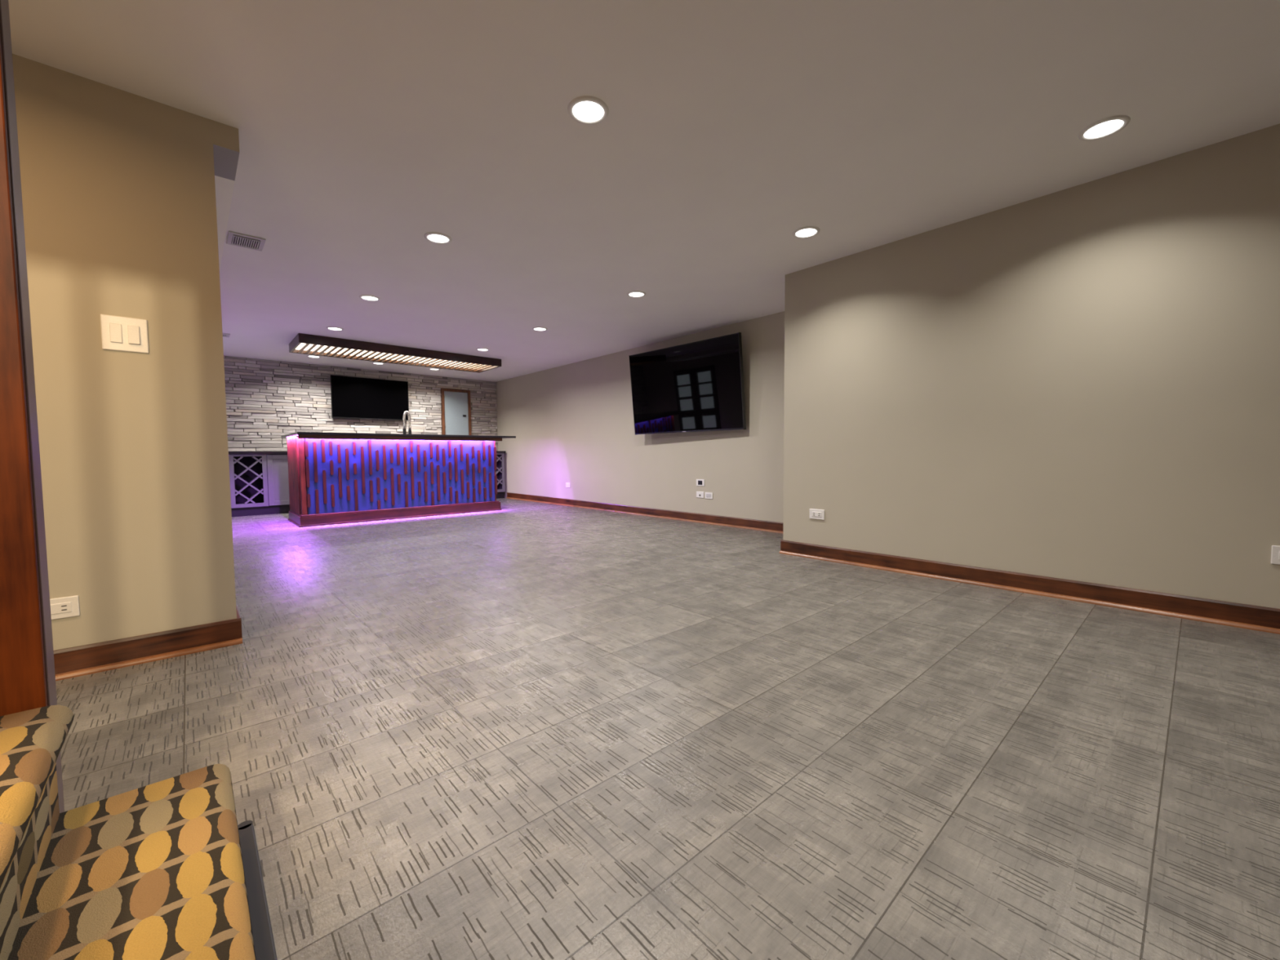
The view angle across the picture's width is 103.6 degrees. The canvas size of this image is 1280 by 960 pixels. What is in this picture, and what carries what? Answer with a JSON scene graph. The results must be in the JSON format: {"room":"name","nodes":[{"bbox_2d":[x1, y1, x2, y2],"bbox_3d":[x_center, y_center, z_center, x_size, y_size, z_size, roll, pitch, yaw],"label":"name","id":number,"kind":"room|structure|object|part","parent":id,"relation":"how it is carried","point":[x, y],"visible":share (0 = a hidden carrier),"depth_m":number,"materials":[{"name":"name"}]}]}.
{"room":"basement bar room","nodes":[
{"label":"basement bar room","id":0,"kind":"room"},
{"bbox_2d":[12,53,236,650],"bbox_3d":[-2.854,-0.351,1.419,2.592,2.238,0.287,-3,4,-42],"label":"wall","id":1,"kind":"structure","parent":0,"point":[118,186],"depth_m":1.97,"materials":[{"name":"paint"}]},
{"bbox_2d":[49,595,79,619],"bbox_3d":[-2.170,0.478,1.869,0.117,0.079,0.011,-3,4,-42],"label":"wall outlet","id":2,"kind":"object","parent":1,"relation":"attached to","point":[65,606],"visible":0.52,"depth_m":1.88,"materials":[{"name":"white plastic"}]},
{"bbox_2d":[50,601,71,614],"bbox_3d":[-2.168,0.479,1.867,0.079,0.038,0.003,-3,4,-42],"label":"receptacle","id":3,"kind":"object","parent":2,"relation":"attached to","point":[56,607],"depth_m":1.88,"materials":[{"name":"white plastic"}]},
{"bbox_2d":[100,314,148,353],"bbox_3d":[-2.009,-0.570,1.963,0.129,0.133,0.017,-3,4,-42],"label":"light switch","id":4,"kind":"object","parent":1,"relation":"attached to","point":[118,333],"visible":1,"depth_m":1.96,"materials":[{"name":"white plastic"}]},
{"bbox_2d":[53,617,242,680],"bbox_3d":[-2.733,0.719,1.359,2.607,0.107,0.034,-3,4,-42],"label":"baseboard","id":5,"kind":"structure","parent":1,"relation":"attached to","point":[89,659],"depth_m":2.02,"materials":[{"name":"brown wood"}]},
{"bbox_3d":[-2.728,0.762,1.356,2.607,0.020,0.020,-3,4,-42],"label":"shoe molding","id":6,"kind":"part","parent":5,"relation":"part of","materials":[{"name":"brown wood"}]},
{"bbox_2d":[212,120,239,181],"bbox_3d":[-1.870,-1.473,2.263,0.088,0.098,0.303,-3,4,-42],"label":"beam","id":7,"kind":"structure","parent":1,"relation":"attached to","point":[225,137],"depth_m":2.17,"materials":[{"name":"paint"}]},
{"bbox_2d":[235,605,239,617],"bbox_3d":[-1.875,0.661,2.343,0.015,0.107,0.287,-3,4,-42],"label":"baseboard","id":8,"kind":"structure","parent":1,"relation":"attached to","point":[237,613],"depth_m":2.30,"materials":[{"name":"brown wood"}]},
{"bbox_2d":[223,355,497,451],"bbox_3d":[-4.743,-0.687,8.206,5.412,2.238,0.276,-3,4,-42],"label":"wall","id":9,"kind":"structure","parent":0,"point":[267,400],"depth_m":7.70,"materials":[{"name":"grey stone"}]},
{"bbox_2d":[329,374,408,420],"bbox_3d":[-4.405,-1.329,8.251,1.148,0.664,0.057,-3,4,-42],"label":"television","id":10,"kind":"object","parent":9,"relation":"attached to","point":[351,397],"visible":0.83,"depth_m":8.20,"materials":[{"name":"black plastic"}]},
{"bbox_2d":[440,388,471,435],"bbox_3d":[-3.376,-1.220,9.248,0.533,0.877,0.057,-3,4,-42],"label":"door","id":11,"kind":"structure","parent":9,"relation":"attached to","point":[455,404],"depth_m":9.23,"materials":[{"name":"metal"}]},
{"bbox_2d":[496,311,784,522],"bbox_3d":[-0.491,-0.678,7.395,0.164,2.238,7.163,-3,4,-42],"label":"wall","id":12,"kind":"structure","parent":0,"point":[573,424],"depth_m":6.83,"materials":[{"name":"paint"}]},
{"bbox_2d":[565,482,569,487],"bbox_3d":[-1.154,0.080,8.049,0.011,0.075,0.115,-3,4,-42],"label":"wall outlet","id":13,"kind":"object","parent":12,"relation":"attached to","point":[567,484],"visible":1,"depth_m":8.05,"materials":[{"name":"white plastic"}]},
{"bbox_2d":[506,492,783,533],"bbox_3d":[-0.351,0.400,7.155,0.034,0.107,6.548,-3,4,-42],"label":"baseboard","id":14,"kind":"structure","parent":12,"relation":"attached to","point":[746,523],"depth_m":6.41,"materials":[{"name":"brown wood"}]},
{"bbox_2d":[628,332,746,435],"bbox_3d":[0.531,-1.069,5.949,0.227,1.015,1.683,-3,4,-44],"label":"television","id":15,"kind":"object","parent":12,"relation":"attached to","point":[697,386],"visible":1,"depth_m":5.80,"materials":[{"name":"plastic"}]},
{"bbox_2d":[696,491,703,497],"bbox_3d":[0.712,0.174,5.971,0.013,0.074,0.115,-3,4,-42],"label":"wall plate","id":16,"kind":"object","parent":12,"relation":"attached to","point":[699,494],"visible":1,"depth_m":5.97,"materials":[{"name":"white plastic"}]},
{"bbox_2d":[696,479,704,486],"bbox_3d":[0.715,0.032,5.962,0.010,0.080,0.127,-3,4,-42],"label":"wall plate","id":17,"kind":"object","parent":12,"relation":"attached to","point":[699,482],"visible":1,"depth_m":5.95,"materials":[{"name":"white plastic"}]},
{"bbox_2d":[705,492,712,498],"bbox_3d":[0.802,0.182,5.873,0.010,0.075,0.115,-3,4,-42],"label":"wall plate","id":18,"kind":"object","parent":12,"relation":"attached to","point":[708,495],"visible":1,"depth_m":5.87,"materials":[{"name":"white plastic"}]},
{"bbox_2d":[8,0,1279,382],"bbox_3d":[-1.521,-1.620,3.138,7.298,0.098,12.054,-3,4,-42],"label":"ceiling","id":19,"kind":"structure","parent":0,"point":[367,129],"depth_m":2.19,"materials":[{"name":"paint"}]},
{"bbox_2d":[222,333,230,337],"bbox_3d":[-4.849,-1.677,5.804,0.180,0.010,0.197,-3,4,-42],"label":"ceiling vent","id":20,"kind":"object","parent":19,"relation":"in","point":[224,335],"visible":0.45,"depth_m":5.82,"materials":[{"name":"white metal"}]},
{"bbox_2d":[226,231,266,251],"bbox_3d":[-2.586,-1.566,3.303,0.189,0.010,0.238,-3,4,-42],"label":"ceiling vent","id":21,"kind":"object","parent":19,"relation":"in","point":[233,238],"visible":1,"depth_m":3.29,"materials":[{"name":"white metal"}]},
{"bbox_2d":[306,355,320,357],"bbox_3d":[-4.620,-1.749,7.131,0.171,0.008,0.171,-3,4,-42],"label":"recessed light","id":22,"kind":"object","parent":19,"relation":"in","point":[309,356],"visible":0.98,"depth_m":7.11,"materials":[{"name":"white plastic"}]},
{"bbox_2d":[325,326,343,330],"bbox_3d":[-3.386,-1.678,5.585,0.171,0.008,0.171,-3,4,-42],"label":"recessed light","id":23,"kind":"object","parent":19,"relation":"in","point":[333,328],"visible":1,"depth_m":5.58,"materials":[{"name":"white plastic"}]},
{"bbox_2d":[359,294,380,301],"bbox_3d":[-2.422,-1.630,4.512,0.171,0.008,0.171,-3,4,-42],"label":"recessed light","id":24,"kind":"object","parent":19,"relation":"in","point":[366,297],"visible":1,"depth_m":4.50,"materials":[{"name":"white plastic"}]},
{"bbox_2d":[288,333,501,373],"bbox_3d":[-3.237,-1.698,6.898,2.512,0.107,0.754,-3,4,-42],"label":"light","id":25,"kind":"object","parent":19,"relation":"attached to","point":[304,344],"visible":1,"depth_m":6.64,"materials":[{"name":"brown wood"}]},
{"bbox_3d":[-4.161,-1.648,6.070,0.029,0.107,0.697,-3,4,-42],"label":"rail","id":26,"kind":"part","parent":25,"relation":"part of","materials":[{"name":"brown wood"}]},
{"bbox_3d":[-3.479,-1.710,7.168,2.512,0.107,0.029,-3,4,-42],"label":"rail","id":27,"kind":"part","parent":25,"relation":"part of","materials":[{"name":"brown wood"}]},
{"bbox_3d":[-3.237,-1.694,6.898,2.453,0.008,0.695,-3,4,-42],"label":"light panel","id":28,"kind":"part","parent":25,"relation":"part of","materials":[{"name":"white"}]},
{"bbox_3d":[-2.313,-1.748,7.726,0.029,0.107,0.697,-3,4,-42],"label":"rail","id":29,"kind":"part","parent":25,"relation":"part of","materials":[{"name":"brown wood"}]},
{"bbox_2d":[423,231,452,244],"bbox_3d":[-1.316,-1.575,3.280,0.171,0.008,0.171,-3,4,-42],"label":"recessed light","id":30,"kind":"object","parent":19,"relation":"in","point":[433,237],"visible":1,"depth_m":3.27,"materials":[{"name":"white plastic"}]},
{"bbox_2d":[475,347,488,351],"bbox_3d":[-2.109,-1.748,6.751,0.171,0.008,0.171,-3,4,-42],"label":"recessed light","id":31,"kind":"object","parent":19,"relation":"in","point":[478,348],"visible":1,"depth_m":6.75,"materials":[{"name":"white plastic"}]},
{"bbox_2d":[532,326,547,331],"bbox_3d":[-1.128,-1.700,5.671,0.171,0.008,0.171,-3,4,-42],"label":"recessed light","id":32,"kind":"object","parent":19,"relation":"in","point":[537,328],"visible":1,"depth_m":5.67,"materials":[{"name":"white plastic"}]},
{"bbox_2d":[567,96,608,124],"bbox_3d":[-0.214,-1.521,2.078,0.171,0.008,0.171,-3,4,-42],"label":"recessed light","id":33,"kind":"object","parent":19,"relation":"in","point":[586,110],"visible":1,"depth_m":2.07,"materials":[{"name":"white plastic"}]},
{"bbox_2d":[626,290,645,297],"bbox_3d":[-0.032,-1.646,4.463,0.171,0.008,0.171,-3,4,-42],"label":"recessed light","id":34,"kind":"object","parent":19,"relation":"in","point":[635,293],"visible":1,"depth_m":4.46,"materials":[{"name":"white plastic"}]},
{"bbox_2d":[792,226,820,238],"bbox_3d":[1.068,-1.591,3.237,0.171,0.008,0.171,-3,4,-42],"label":"recessed light","id":35,"kind":"object","parent":19,"relation":"in","point":[806,232],"visible":1,"depth_m":3.23,"materials":[{"name":"white plastic"}]},
{"bbox_2d":[1077,115,1130,141],"bbox_3d":[2.041,-1.546,2.216,0.171,0.008,0.171,-3,4,-42],"label":"recessed light","id":36,"kind":"object","parent":19,"relation":"in","point":[1107,126],"visible":1,"depth_m":2.21,"materials":[{"name":"white plastic"}]},
{"bbox_2d":[55,497,1279,959],"bbox_3d":[-1.503,0.713,3.259,7.298,0.098,12.054,-3,4,-42],"label":"floor","id":37,"kind":"structure","parent":0,"point":[524,730],"depth_m":1.39,"materials":[{"name":"grey tile"}]},
{"bbox_2d":[0,0,64,813],"bbox_3d":[-1.116,-0.333,0.824,0.137,2.238,0.074,-3,4,-42],"label":"trim","id":38,"kind":"structure","parent":37,"relation":"on","point":[27,664],"depth_m":0.85,"materials":[{"name":"brown wood"}]},
{"bbox_2d":[0,704,74,959],"bbox_3d":[-0.373,0.626,0.026,0.234,0.394,2.136,-3,4,-42],"label":"stair tread","id":39,"kind":"structure","parent":37,"relation":"on","point":[32,741],"depth_m":0.71,"materials":[{"name":"carpet"}]},
{"bbox_2d":[7,764,255,959],"bbox_3d":[-0.219,0.715,0.172,0.233,0.197,2.140,-3,4,-42],"label":"stair tread","id":40,"kind":"structure","parent":37,"relation":"on","point":[155,871],"depth_m":0.74,"materials":[{"name":"carpet"}]},
{"bbox_2d":[228,453,268,508],"bbox_3d":[-5.536,0.006,7.106,0.414,0.734,0.332,-3,4,-42],"label":"wine rack cabinet","id":41,"kind":"object","parent":37,"relation":"on","point":[248,478],"visible":0.95,"depth_m":7.11,"materials":[{"name":"grey paint"}]},
{"bbox_3d":[-5.640,0.001,7.222,0.365,0.685,0.012,-3,4,-42],"label":"panel","id":42,"kind":"part","parent":41,"relation":"part of","materials":[{"name":"grey wood"}]},
{"bbox_2d":[237,820,277,959],"bbox_3d":[-0.140,0.801,0.295,0.029,0.012,2.212,-3,4,-42],"label":"strip","id":43,"kind":"object","parent":37,"relation":"on","point":[262,933],"visible":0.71,"depth_m":0.93,"materials":[{"name":"grey metal"}]},
{"bbox_2d":[266,453,289,506],"bbox_3d":[-5.191,-0.012,7.396,0.488,0.734,0.362,-3,4,-42],"label":"base cabinet","id":44,"kind":"object","parent":37,"relation":"on","point":[277,464],"visible":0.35,"depth_m":7.21,"materials":[{"name":"grey paint"}]},
{"bbox_2d":[231,491,504,516],"bbox_3d":[-4.379,0.369,8.201,4.551,0.123,0.275,-3,4,-42],"label":"toe kick","id":45,"kind":"object","parent":37,"relation":"on","point":[249,511],"visible":0.29,"depth_m":7.15,"materials":[{"name":"wood"}]},
{"bbox_2d":[280,431,515,527],"bbox_3d":[-3.309,-0.073,7.129,2.729,1.100,1.341,-3,4,-42],"label":"bar counter","id":46,"kind":"object","parent":37,"relation":"on","point":[334,477],"depth_m":6.48,"materials":[{"name":"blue wood"}]},
{"bbox_2d":[280,434,291,437],"bbox_3d":[-4.419,-0.573,6.581,0.381,0.028,0.640,-3,4,-42],"label":"countertop","id":47,"kind":"structure","parent":46,"relation":"on","point":[286,435],"depth_m":6.44,"materials":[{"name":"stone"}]},
{"bbox_3d":[-4.248,-0.071,6.195,0.049,0.937,0.771,-3,4,-42],"label":"panel","id":48,"kind":"part","parent":46,"relation":"part of","materials":[{"name":"brown wood"}]},
{"bbox_3d":[-3.955,-0.058,5.901,0.051,0.937,0.057,-3,4,-42],"label":"corner post","id":49,"kind":"part","parent":46,"relation":"part of","materials":[{"name":"brown wood"}]},
{"bbox_3d":[-3.049,-0.085,6.709,2.356,0.894,0.016,-3,4,-42],"label":"panel","id":50,"kind":"part","parent":46,"relation":"part of","materials":[{"name":"blue paint"}]},
{"bbox_2d":[288,431,515,438],"bbox_3d":[-3.099,-0.598,6.864,2.726,0.028,0.701,-3,4,-42],"label":"countertop","id":51,"kind":"structure","parent":46,"relation":"on","point":[296,433],"depth_m":6.37,"materials":[{"name":"stone"}]},
{"bbox_2d":[402,410,411,434],"bbox_3d":[-3.372,-0.714,7.250,0.158,0.571,0.058,-3,4,-42],"label":"bar faucet","id":52,"kind":"object","parent":46,"relation":"on","point":[404,429],"visible":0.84,"depth_m":7.24,"materials":[{"name":"silver metal"}]},
{"bbox_3d":[-2.171,-0.155,7.508,0.018,0.937,0.045,-3,4,-42],"label":"corner post","id":53,"kind":"part","parent":46,"relation":"part of","materials":[{"name":"brown wood"}]},
{"bbox_2d":[495,453,505,492],"bbox_3d":[-2.840,-0.140,9.521,0.443,0.734,0.332,-3,4,-42],"label":"wine rack cabinet","id":54,"kind":"object","parent":37,"relation":"on","point":[500,472],"visible":0.32,"depth_m":9.53,"materials":[{"name":"grey paint"}]},
{"bbox_3d":[-5.863,0.024,6.793,0.492,0.734,0.362,-3,4,-42],"label":"base cabinet","id":55,"kind":"object","parent":37,"relation":"on","visible":0},
{"bbox_2d":[228,450,505,454],"bbox_3d":[-4.362,-0.443,8.126,4.576,0.038,0.359,-3,4,-42],"label":"countertop","id":56,"kind":"structure","parent":55,"relation":"on","point":[500,451],"depth_m":7.02,"materials":[{"name":"stone"}]},
{"bbox_2d":[782,123,1279,608],"bbox_3d":[3.142,-0.462,2.672,1.070,2.238,4.727,-3,4,-42],"label":"wall","id":57,"kind":"structure","parent":0,"point":[1081,382],"depth_m":2.76,"materials":[{"name":"paint"}]},
{"bbox_2d":[809,508,824,519],"bbox_3d":[1.366,0.265,3.888,0.011,0.078,0.124,-3,4,-42],"label":"wall outlet","id":58,"kind":"object","parent":57,"relation":"attached to","point":[814,513],"visible":1,"depth_m":3.88,"materials":[{"name":"white plastic"}]},
{"bbox_2d":[812,511,821,516],"bbox_3d":[1.364,0.265,3.887,0.003,0.038,0.079,-3,4,-42],"label":"receptacle","id":59,"kind":"object","parent":58,"relation":"attached to","point":[814,513],"depth_m":3.88,"materials":[{"name":"white plastic"}]},
{"bbox_2d":[778,539,1279,634],"bbox_3d":[2.735,0.624,2.365,0.034,0.107,4.742,-3,4,-42],"label":"baseboard","id":60,"kind":"structure","parent":57,"relation":"attached to","point":[1264,619],"depth_m":2.79,"materials":[{"name":"brown wood"}]},
{"bbox_2d":[1271,545,1279,564],"bbox_3d":[2.872,0.337,2.212,0.011,0.084,0.120,-3,4,-42],"label":"wall outlet","id":61,"kind":"object","parent":57,"relation":"attached to","point":[1275,553],"visible":1,"depth_m":2.25,"materials":[{"name":"white plastic"}]}
]}

